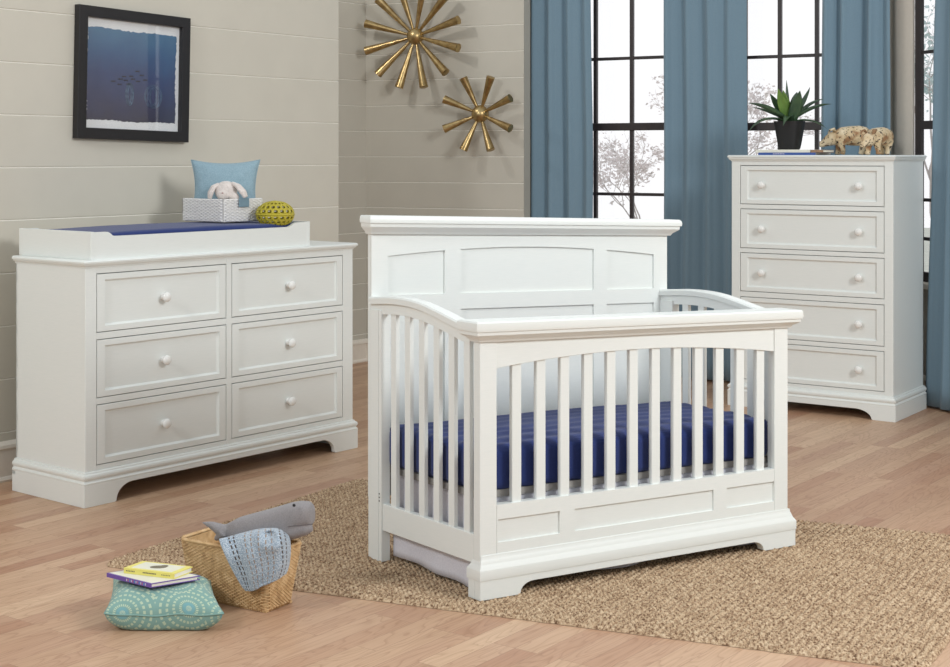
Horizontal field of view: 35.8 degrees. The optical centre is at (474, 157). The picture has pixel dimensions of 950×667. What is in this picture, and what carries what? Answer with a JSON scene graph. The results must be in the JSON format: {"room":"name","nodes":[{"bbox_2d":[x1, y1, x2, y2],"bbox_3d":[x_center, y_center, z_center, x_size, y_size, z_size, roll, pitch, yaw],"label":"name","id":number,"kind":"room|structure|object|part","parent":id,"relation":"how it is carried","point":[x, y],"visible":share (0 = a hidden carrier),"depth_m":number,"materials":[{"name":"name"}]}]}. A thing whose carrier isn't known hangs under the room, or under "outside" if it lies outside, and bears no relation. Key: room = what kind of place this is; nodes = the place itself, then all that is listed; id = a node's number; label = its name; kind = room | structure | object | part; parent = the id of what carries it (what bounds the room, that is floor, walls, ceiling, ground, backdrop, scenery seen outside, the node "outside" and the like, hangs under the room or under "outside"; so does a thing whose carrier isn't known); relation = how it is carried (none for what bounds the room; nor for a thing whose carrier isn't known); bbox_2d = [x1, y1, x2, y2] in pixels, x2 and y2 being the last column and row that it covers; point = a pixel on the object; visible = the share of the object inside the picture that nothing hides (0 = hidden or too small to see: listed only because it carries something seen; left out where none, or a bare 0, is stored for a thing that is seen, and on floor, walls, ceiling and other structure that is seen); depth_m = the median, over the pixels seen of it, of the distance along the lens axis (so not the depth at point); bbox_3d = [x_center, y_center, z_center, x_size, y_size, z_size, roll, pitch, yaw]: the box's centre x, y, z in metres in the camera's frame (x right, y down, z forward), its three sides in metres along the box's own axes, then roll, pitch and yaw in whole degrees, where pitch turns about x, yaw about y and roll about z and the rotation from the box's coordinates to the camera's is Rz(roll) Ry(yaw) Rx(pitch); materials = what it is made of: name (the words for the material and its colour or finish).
{"room":"children's room","nodes":[
{"label":"children's room","id":0,"kind":"room"},
{"bbox_2d":[0,0,338,441],"bbox_3d":[-2.095,-0.113,5.499,0.140,2.750,4.565,0,0,37],"label":"wall","id":1,"kind":"structure","parent":0,"point":[264,74],"depth_m":6.42,"materials":[{"name":"paint"}]},
{"bbox_2d":[0,439,15,482],"bbox_3d":[-2.029,1.185,5.452,0.024,0.155,4.565,0,0,37],"label":"baseboard","id":2,"kind":"structure","parent":1,"relation":"attached to","point":[7,448],"depth_m":5.72,"materials":[{"name":"paint"}]},
{"bbox_2d":[73,4,190,141],"bbox_3d":[-1.444,-0.345,6.226,0.031,0.546,0.602,0,-1,37],"label":"framed picture","id":3,"kind":"object","parent":1,"relation":"attached to","point":[132,68],"visible":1,"depth_m":6.21,"materials":[{"name":"paper"}]},
{"bbox_2d":[86,26,176,123],"bbox_3d":[-1.451,-0.343,6.229,0.003,0.391,0.486,0,-1,37],"label":"print","id":4,"kind":"object","parent":3,"relation":"attached to","point":[131,75],"depth_m":6.22},
{"bbox_2d":[339,0,365,339],"bbox_3d":[-1.726,-0.117,7.727,0.100,2.750,3.400,0,0,37],"label":"wall","id":5,"kind":"structure","parent":0,"point":[352,13],"depth_m":8.97,"materials":[{"name":"paint"}]},
{"bbox_2d":[353,338,366,363],"bbox_3d":[-1.677,1.188,7.693,0.024,0.140,3.400,0,0,37],"label":"baseboard","id":6,"kind":"structure","parent":5,"relation":"attached to","point":[360,345],"depth_m":8.99,"materials":[{"name":"paint"}]},
{"bbox_2d":[366,0,529,337],"bbox_3d":[-0.172,-0.119,8.894,1.050,2.750,0.100,0,0,24],"label":"wall","id":7,"kind":"structure","parent":0,"point":[414,167],"depth_m":8.83,"materials":[{"name":"paint"}]},
{"bbox_2d":[364,0,460,88],"bbox_3d":[-0.361,-0.729,8.838,0.637,0.637,0.152,0,0,24],"label":"starburst","id":8,"kind":"object","parent":7,"relation":"attached to","point":[415,36],"visible":1,"depth_m":8.81,"materials":[{"name":"gold metal"}]},
{"bbox_2d":[442,75,512,151],"bbox_3d":[0.030,-0.257,8.668,0.448,0.448,0.146,0,0,24],"label":"starburst","id":9,"kind":"object","parent":7,"relation":"attached to","point":[479,113],"visible":1,"depth_m":8.63,"materials":[{"name":"gold metal"}]},
{"bbox_2d":[531,0,592,217],"bbox_3d":[0.512,-0.091,8.690,0.424,2.665,0.068,0,0,28],"label":"curtain","id":10,"kind":"object","parent":7,"relation":"hanging from","point":[561,61],"visible":0.63,"depth_m":8.70,"materials":[{"name":"blue fabric"}]},
{"bbox_2d":[0,362,949,666],"bbox_3d":[0.000,1.290,4.123,10.400,0.050,10.242,0,0,0],"label":"floor","id":11,"kind":"structure","parent":0,"point":[846,466],"depth_m":4.58,"materials":[{"name":"brown wood"}]},
{"bbox_2d":[104,574,223,630],"bbox_3d":[-0.847,1.209,4.040,0.360,0.108,0.268,0,0,0],"label":"cushion","id":12,"kind":"object","parent":11,"relation":"on","point":[192,605],"visible":0.86,"depth_m":3.92,"materials":[{"name":"teal fabric"}]},
{"bbox_2d":[107,570,199,587],"bbox_3d":[-0.884,1.151,4.036,0.230,0.011,0.130,0,0,35],"label":"picture book","id":13,"kind":"object","parent":12,"relation":"on","point":[147,581],"visible":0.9,"depth_m":4.00,"materials":[{"name":"paper"}]},
{"bbox_3d":[-0.883,1.145,4.037,0.220,0.001,0.122,0,0,35],"label":"panel","id":14,"kind":"part","parent":13,"relation":"part of","materials":[{"name":"paper"}]},
{"bbox_2d":[124,561,192,578],"bbox_3d":[-0.874,1.137,4.052,0.171,0.016,0.078,0,0,21],"label":"book","id":15,"kind":"object","parent":13,"relation":"on","point":[163,570],"visible":1,"depth_m":4.04,"materials":[{"name":"paper"}]},
{"bbox_3d":[-0.873,1.130,4.053,0.137,0.001,0.060,0,0,21],"label":"panel","id":16,"kind":"part","parent":15,"relation":"part of","materials":[{"name":"yellow paper"}]},
{"bbox_2d":[150,565,167,567],"bbox_3d":[-0.872,1.130,4.056,0.050,0.001,0.035,0,0,0],"label":"picture","id":17,"kind":"object","parent":15,"relation":"on","point":[151,566],"depth_m":4.06},
{"bbox_2d":[12,240,357,508],"bbox_3d":[-1.127,0.816,5.969,0.462,0.890,1.419,0,0,39],"label":"dresser","id":18,"kind":"object","parent":11,"relation":"on","point":[134,368],"visible":0.99,"depth_m":5.62,"materials":[{"name":"white paint"}]},
{"bbox_3d":[-1.304,1.009,5.683,0.320,0.215,0.613,0,0,39],"label":"drawer","id":19,"kind":"part","parent":18,"relation":"part of","materials":[{"name":"white paint"}]},
{"bbox_3d":[-1.304,0.769,5.682,0.320,0.208,0.613,0,0,39],"label":"drawer","id":20,"kind":"part","parent":18,"relation":"part of","materials":[{"name":"white paint"}]},
{"bbox_3d":[-1.304,0.530,5.682,0.320,0.210,0.613,0,0,39],"label":"drawer","id":21,"kind":"part","parent":18,"relation":"part of","materials":[{"name":"white paint"}]},
{"bbox_2d":[19,221,309,259],"bbox_3d":[-1.217,0.320,5.894,0.450,0.102,1.104,0,0,39],"label":"tray","id":22,"kind":"object","parent":18,"relation":"on","point":[83,245],"visible":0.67,"depth_m":5.57,"materials":[{"name":"white paint"}]},
{"bbox_2d":[50,221,291,235],"bbox_3d":[-1.217,0.314,5.894,0.412,0.090,1.065,0,0,39],"label":"changing pad","id":23,"kind":"object","parent":22,"relation":"in","point":[150,228],"visible":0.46,"depth_m":5.76,"materials":[{"name":"blue fabric"}]},
{"bbox_2d":[183,198,262,221],"bbox_3d":[-1.060,0.218,6.182,0.274,0.098,0.230,0,0,39],"label":"storage box","id":24,"kind":"object","parent":23,"relation":"on","point":[194,209],"visible":0.93,"depth_m":6.09,"materials":[{"name":"white wicker"}]},
{"bbox_2d":[191,159,259,198],"bbox_3d":[-1.058,0.137,6.219,0.294,0.258,0.092,0,0,0],"label":"pillow","id":25,"kind":"object","parent":24,"relation":"in","point":[206,174],"visible":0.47,"depth_m":6.20,"materials":[{"name":"blue fabric"}]},
{"bbox_2d":[208,181,247,198],"bbox_3d":[-1.026,0.173,6.122,0.170,0.149,0.110,0,0,0],"label":"bunny","id":26,"kind":"object","parent":24,"relation":"in","point":[225,189],"visible":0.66,"depth_m":6.09},
{"bbox_2d":[255,201,294,225],"bbox_3d":[-0.833,0.237,6.125,0.165,0.115,0.165,0,0,0],"label":"ball","id":27,"kind":"object","parent":23,"relation":"on","point":[287,217],"visible":0.94,"depth_m":6.07,"materials":[{"name":"yellow plastic"}]},
{"bbox_3d":[-1.173,1.008,5.575,0.036,0.038,0.038,0,0,39],"label":"knob","id":28,"kind":"part","parent":18,"relation":"part of","materials":[{"name":"white ceramic"}]},
{"bbox_3d":[-1.173,0.768,5.575,0.036,0.038,0.038,0,0,39],"label":"knob","id":29,"kind":"part","parent":18,"relation":"part of","materials":[{"name":"white ceramic"}]},
{"bbox_3d":[-1.173,0.529,5.574,0.036,0.038,0.038,0,0,39],"label":"knob","id":30,"kind":"part","parent":18,"relation":"part of","materials":[{"name":"white ceramic"}]},
{"bbox_3d":[-1.131,1.161,5.973,0.451,0.046,1.417,0,0,39],"label":"moulding","id":31,"kind":"part","parent":18,"relation":"part of","materials":[{"name":"white paint"}]},
{"bbox_3d":[-0.892,0.529,6.186,0.320,0.210,0.624,0,0,39],"label":"drawer","id":32,"kind":"part","parent":18,"relation":"part of","materials":[{"name":"white paint"}]},
{"bbox_3d":[-0.892,0.768,6.187,0.320,0.208,0.624,0,0,39],"label":"drawer","id":33,"kind":"part","parent":18,"relation":"part of","materials":[{"name":"white paint"}]},
{"bbox_3d":[-0.892,1.008,6.187,0.320,0.215,0.624,0,0,39],"label":"drawer","id":34,"kind":"part","parent":18,"relation":"part of","materials":[{"name":"white paint"}]},
{"bbox_3d":[-0.761,1.008,6.080,0.036,0.038,0.038,0,0,39],"label":"knob","id":35,"kind":"part","parent":18,"relation":"part of","materials":[{"name":"white ceramic"}]},
{"bbox_3d":[-0.761,0.767,6.080,0.036,0.038,0.038,0,0,39],"label":"knob","id":36,"kind":"part","parent":18,"relation":"part of","materials":[{"name":"white ceramic"}]},
{"bbox_3d":[-0.761,0.528,6.079,0.036,0.038,0.038,0,0,39],"label":"knob","id":37,"kind":"part","parent":18,"relation":"part of","materials":[{"name":"white ceramic"}]},
{"bbox_2d":[181,527,301,612],"bbox_3d":[-0.670,1.177,4.214,0.336,0.173,0.175,0,0,31],"label":"wicker basket","id":38,"kind":"object","parent":11,"relation":"on","point":[206,556],"visible":0.59,"depth_m":4.15,"materials":[{"name":"wicker"}]},
{"bbox_2d":[219,528,290,590],"bbox_3d":[-0.621,1.120,4.093,0.216,0.172,0.121,0,0,8],"label":"blanket","id":39,"kind":"object","parent":38,"relation":"on","point":[257,558],"visible":1,"depth_m":4.06,"materials":[{"name":"blue fabric"}]},
{"bbox_2d":[202,501,314,540],"bbox_3d":[-0.615,1.032,4.156,0.322,0.125,0.108,0,0,0],"label":"toy whale","id":40,"kind":"object","parent":38,"relation":"in","point":[296,519],"visible":0.75,"depth_m":4.13,"materials":[{"name":"grey fabric"}]},
{"bbox_2d":[107,479,949,666],"bbox_3d":[0.323,1.254,4.673,2.930,0.017,2.090,0,0,0],"label":"rug","id":41,"kind":"object","parent":11,"relation":"on","point":[880,596],"visible":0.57,"depth_m":4.27,"materials":[{"name":"carpet"}]},
{"bbox_2d":[360,215,803,600],"bbox_3d":[0.348,0.716,4.665,1.292,1.072,0.602,0,0,-30],"label":"crib","id":42,"kind":"object","parent":41,"relation":"on","point":[482,319],"visible":0.97,"depth_m":4.56,"materials":[{"name":"white paint"}]},
{"bbox_3d":[-0.308,1.158,4.617,0.052,0.188,0.019,0,0,-30],"label":"headboard leg","id":43,"kind":"part","parent":42,"relation":"part of","materials":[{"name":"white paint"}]},
{"bbox_3d":[-0.161,0.490,4.400,0.021,0.086,0.507,0,0,-38],"label":"rail","id":44,"kind":"part","parent":42,"relation":"part of","materials":[{"name":"white paint"}]},
{"bbox_3d":[-0.136,1.114,4.372,0.022,0.083,0.462,0,0,-38],"label":"rail","id":45,"kind":"part","parent":42,"relation":"part of","materials":[{"name":"white paint"}]},
{"bbox_3d":[0.029,0.864,4.186,0.059,0.682,0.030,0,0,-30],"label":"post","id":46,"kind":"part","parent":42,"relation":"part of","materials":[{"name":"white paint"}]},
{"bbox_3d":[0.170,0.652,4.895,1.160,0.837,0.020,0,0,-30],"label":"headboard","id":47,"kind":"part","parent":42,"relation":"part of","materials":[{"name":"white paint"}]},
{"bbox_2d":[393,464,755,586],"bbox_3d":[0.342,1.111,4.659,1.123,0.273,0.441,0,0,-30],"label":"bed skirt","id":48,"kind":"object","parent":42,"relation":"hanging from","point":[438,562],"visible":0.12,"depth_m":4.41,"materials":[{"name":"white fabric"}]},
{"bbox_2d":[390,401,767,489],"bbox_3d":[0.341,0.899,4.673,1.162,0.148,0.482,0,0,-30],"label":"mattress","id":49,"kind":"object","parent":42,"relation":"in","point":[551,416],"visible":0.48,"depth_m":4.51,"materials":[{"name":"blue fabric"}]},
{"bbox_3d":[0.506,1.163,4.465,1.191,0.072,0.061,0,0,-30],"label":"moulding","id":50,"kind":"part","parent":42,"relation":"part of","materials":[{"name":"white paint"}]},
{"bbox_3d":[0.503,0.573,4.461,1.043,0.100,0.023,0,0,-30],"label":"rail","id":51,"kind":"part","parent":42,"relation":"part of","materials":[{"name":"white paint"}]},
{"bbox_3d":[0.503,1.069,4.462,1.043,0.157,0.028,0,0,-30],"label":"rail","id":52,"kind":"part","parent":42,"relation":"part of","materials":[{"name":"white paint"}]},
{"bbox_3d":[0.818,0.516,4.971,0.021,0.083,0.507,0,0,-38],"label":"rail","id":53,"kind":"part","parent":42,"relation":"part of","materials":[{"name":"white paint"}]},
{"bbox_3d":[0.976,0.876,4.738,0.059,0.659,0.030,0,0,-30],"label":"post","id":54,"kind":"part","parent":42,"relation":"part of","materials":[{"name":"white paint"}]},
{"bbox_2d":[727,155,926,421],"bbox_3d":[1.770,0.623,7.412,0.869,1.271,0.480,0,0,35],"label":"dresser","id":55,"kind":"object","parent":11,"relation":"on","point":[837,240],"visible":0.86,"depth_m":7.19,"materials":[{"name":"white paint"}]},
{"bbox_3d":[1.436,0.579,7.372,0.038,0.038,0.036,0,0,35],"label":"knob","id":56,"kind":"part","parent":55,"relation":"part of","materials":[{"name":"white ceramic"}]},
{"bbox_3d":[1.436,0.359,7.372,0.038,0.038,0.036,0,0,35],"label":"knob","id":57,"kind":"part","parent":55,"relation":"part of","materials":[{"name":"white ceramic"}]},
{"bbox_3d":[1.436,0.138,7.372,0.038,0.038,0.036,0,0,35],"label":"knob","id":58,"kind":"part","parent":55,"relation":"part of","materials":[{"name":"white ceramic"}]},
{"bbox_2d":[758,153,830,154],"bbox_3d":[1.630,-0.018,7.483,0.305,0.012,0.223,0,0,35],"label":"book","id":59,"kind":"object","parent":55,"relation":"on","point":[758,153],"visible":0.91,"depth_m":7.39,"materials":[{"name":"blue paper"}]},
{"bbox_2d":[756,150,812,152],"bbox_3d":[1.615,-0.032,7.503,0.292,0.014,0.227,0,0,35],"label":"book","id":60,"kind":"object","parent":59,"relation":"on","point":[757,151],"visible":0.88,"depth_m":7.41,"materials":[{"name":"white paper"}]},
{"bbox_2d":[749,80,828,149],"bbox_3d":[1.592,-0.218,7.477,0.448,0.357,0.193,0,0,0],"label":"potted succulent","id":61,"kind":"object","parent":60,"relation":"on","point":[789,130],"visible":1,"depth_m":7.46,"materials":[{"name":"green plant"}]},
{"bbox_2d":[774,121,804,149],"bbox_3d":[1.603,-0.112,7.491,0.142,0.145,0.142,0,0,36],"label":"pot","id":62,"kind":"object","parent":61,"relation":"on","point":[789,134],"depth_m":7.44,"materials":[{"name":"black ceramic"}]},
{"bbox_2d":[811,150,833,152],"bbox_3d":[1.742,-0.031,7.364,0.065,0.013,0.152,0,0,35],"label":"book","id":63,"kind":"object","parent":59,"relation":"on","point":[813,151],"visible":1,"depth_m":7.33,"materials":[{"name":"brown paper"}]},
{"bbox_3d":[1.741,0.804,7.369,0.739,0.195,0.320,0,0,35],"label":"drawer","id":64,"kind":"part","parent":55,"relation":"part of","materials":[{"name":"white paint"}]},
{"bbox_3d":[1.741,0.579,7.368,0.739,0.191,0.320,0,0,35],"label":"drawer","id":65,"kind":"part","parent":55,"relation":"part of","materials":[{"name":"white paint"}]},
{"bbox_3d":[1.741,0.359,7.368,0.739,0.194,0.320,0,0,35],"label":"drawer","id":66,"kind":"part","parent":55,"relation":"part of","materials":[{"name":"white paint"}]},
{"bbox_3d":[1.741,0.138,7.367,0.739,0.191,0.320,0,0,35],"label":"drawer","id":67,"kind":"part","parent":55,"relation":"part of","materials":[{"name":"white paint"}]},
{"bbox_3d":[1.741,1.024,7.369,0.739,0.189,0.320,0,0,35],"label":"drawer","id":68,"kind":"part","parent":55,"relation":"part of","materials":[{"name":"white paint"}]},
{"bbox_3d":[1.773,1.165,7.418,0.867,0.046,0.468,0,0,35],"label":"moulding","id":69,"kind":"part","parent":55,"relation":"part of","materials":[{"name":"white paint"}]},
{"bbox_2d":[819,126,868,154],"bbox_3d":[1.896,-0.087,7.478,0.278,0.149,0.109,0,0,18],"label":"pig figurine","id":70,"kind":"object","parent":55,"relation":"on","point":[849,135],"visible":0.87,"depth_m":7.44,"materials":[{"name":"paint"}]},
{"bbox_3d":[1.850,1.025,7.088,0.038,0.038,0.036,0,0,35],"label":"knob","id":71,"kind":"part","parent":55,"relation":"part of","materials":[{"name":"white ceramic"}]},
{"bbox_3d":[1.850,0.805,7.087,0.038,0.038,0.036,0,0,35],"label":"knob","id":72,"kind":"part","parent":55,"relation":"part of","materials":[{"name":"white ceramic"}]},
{"bbox_3d":[1.850,0.580,7.087,0.038,0.038,0.036,0,0,35],"label":"knob","id":73,"kind":"part","parent":55,"relation":"part of","materials":[{"name":"white ceramic"}]},
{"bbox_3d":[1.850,0.359,7.087,0.038,0.038,0.036,0,0,35],"label":"knob","id":74,"kind":"part","parent":55,"relation":"part of","materials":[{"name":"white ceramic"}]},
{"bbox_3d":[1.850,0.139,7.086,0.038,0.038,0.036,0,0,35],"label":"knob","id":75,"kind":"part","parent":55,"relation":"part of","materials":[{"name":"white ceramic"}]},
{"bbox_2d":[860,127,893,154],"bbox_3d":[1.956,-0.080,7.164,0.254,0.136,0.100,0,0,-40],"label":"pig figurine","id":76,"kind":"object","parent":55,"relation":"on","point":[881,138],"visible":1,"depth_m":7.13,"materials":[{"name":"paint"}]},
{"bbox_2d":[821,0,889,154],"bbox_3d":[2.019,-0.090,7.828,0.399,2.665,0.073,0,0,30],"label":"curtain","id":77,"kind":"object","parent":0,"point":[855,33],"visible":0.25,"depth_m":7.83,"materials":[{"name":"blue fabric"}]},
{"bbox_2d":[893,0,927,374],"bbox_3d":[3.115,-0.112,5.215,0.080,2.750,5.500,0,0,-18],"label":"wall","id":78,"kind":"structure","parent":0,"point":[925,291],"depth_m":7.56,"materials":[{"name":"beige paint"}]},
{"bbox_2d":[530,0,892,216],"bbox_3d":[1.142,-0.118,8.522,2.620,2.750,0.140,0,0,30],"label":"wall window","id":79,"kind":"structure","parent":78,"relation":"in","point":[891,1],"depth_m":7.82,"materials":[{"name":"beige paint"}]},
{"bbox_2d":[591,0,663,218],"bbox_3d":[0.805,-0.349,8.671,0.825,2.030,0.120,0,0,30],"label":"window","id":80,"kind":"structure","parent":79,"relation":"attached to","point":[631,126],"depth_m":8.65,"materials":[{"name":"brown metal"}]},
{"bbox_3d":[0.820,-0.364,8.696,0.745,2.000,0.060,0,0,30],"label":"frame","id":81,"kind":"part","parent":80,"relation":"part of","materials":[{"name":"brown metal"}]},
{"bbox_2d":[747,0,821,149],"bbox_3d":[1.776,-0.348,8.110,0.743,2.030,0.120,0,0,30],"label":"window","id":82,"kind":"structure","parent":79,"relation":"attached to","point":[770,126],"depth_m":8.15,"materials":[{"name":"brown metal"}]},
{"bbox_2d":[664,0,747,380],"bbox_3d":[1.292,-0.090,8.242,0.490,2.665,0.060,0,0,27],"label":"curtain","id":83,"kind":"object","parent":82,"relation":"hanging from","point":[705,41],"visible":0.64,"depth_m":8.27,"materials":[{"name":"blue fabric"}]},
{"bbox_2d":[894,0,914,154],"bbox_3d":[2.252,-0.377,7.707,0.014,2.230,0.164,0,0,-18],"label":"trim","id":84,"kind":"structure","parent":78,"relation":"attached to","point":[904,49],"depth_m":7.69,"materials":[{"name":"paint"}]},
{"bbox_2d":[915,0,933,289],"bbox_3d":[2.435,-0.346,7.100,0.082,2.030,1.180,0,0,-18],"label":"window","id":85,"kind":"structure","parent":78,"relation":"in","point":[920,124],"depth_m":7.59,"materials":[{"name":"brown metal"}]},
{"bbox_3d":[2.425,0.654,7.099,0.060,0.030,1.180,0,0,-18],"label":"sill","id":86,"kind":"part","parent":85,"relation":"part of","materials":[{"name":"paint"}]},
{"bbox_2d":[926,0,949,410],"bbox_3d":[2.405,-0.087,7.034,0.053,2.668,0.807,0,0,-18],"label":"curtain","id":87,"kind":"object","parent":85,"relation":"hanging from","point":[938,310],"visible":1,"depth_m":7.30,"materials":[{"name":"blue fabric"}]},
{"bbox_2d":[923,375,925,386],"bbox_3d":[3.053,1.193,5.239,0.024,0.140,5.380,0,0,-18],"label":"baseboard","id":88,"kind":"structure","parent":78,"relation":"attached to","point":[924,376],"depth_m":7.53,"materials":[{"name":"paint"}]},
{"label":"outside","id":89,"kind":"structure","parent":0,"visible":0},
{"bbox_2d":[924,228,929,271],"bbox_3d":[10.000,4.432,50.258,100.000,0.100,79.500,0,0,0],"label":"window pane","id":90,"kind":"structure","parent":89,"point":[926,230],"depth_m":68.66,"materials":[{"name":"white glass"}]},
{"bbox_2d":[598,74,820,218],"bbox_3d":[5.970,0.963,39.412,7.396,6.889,4.605,0,0,-38],"label":"tree","id":91,"kind":"object","parent":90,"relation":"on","point":[622,169],"visible":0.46,"depth_m":38.86,"materials":[{"name":"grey plant"}]},
{"bbox_2d":[924,0,934,218],"bbox_3d":[10.625,0.328,30.331,4.319,8.204,7.525,0,0,27],"label":"tree","id":92,"kind":"object","parent":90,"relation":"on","point":[929,78],"visible":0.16,"depth_m":29.16,"materials":[{"name":"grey plant"}]}
]}

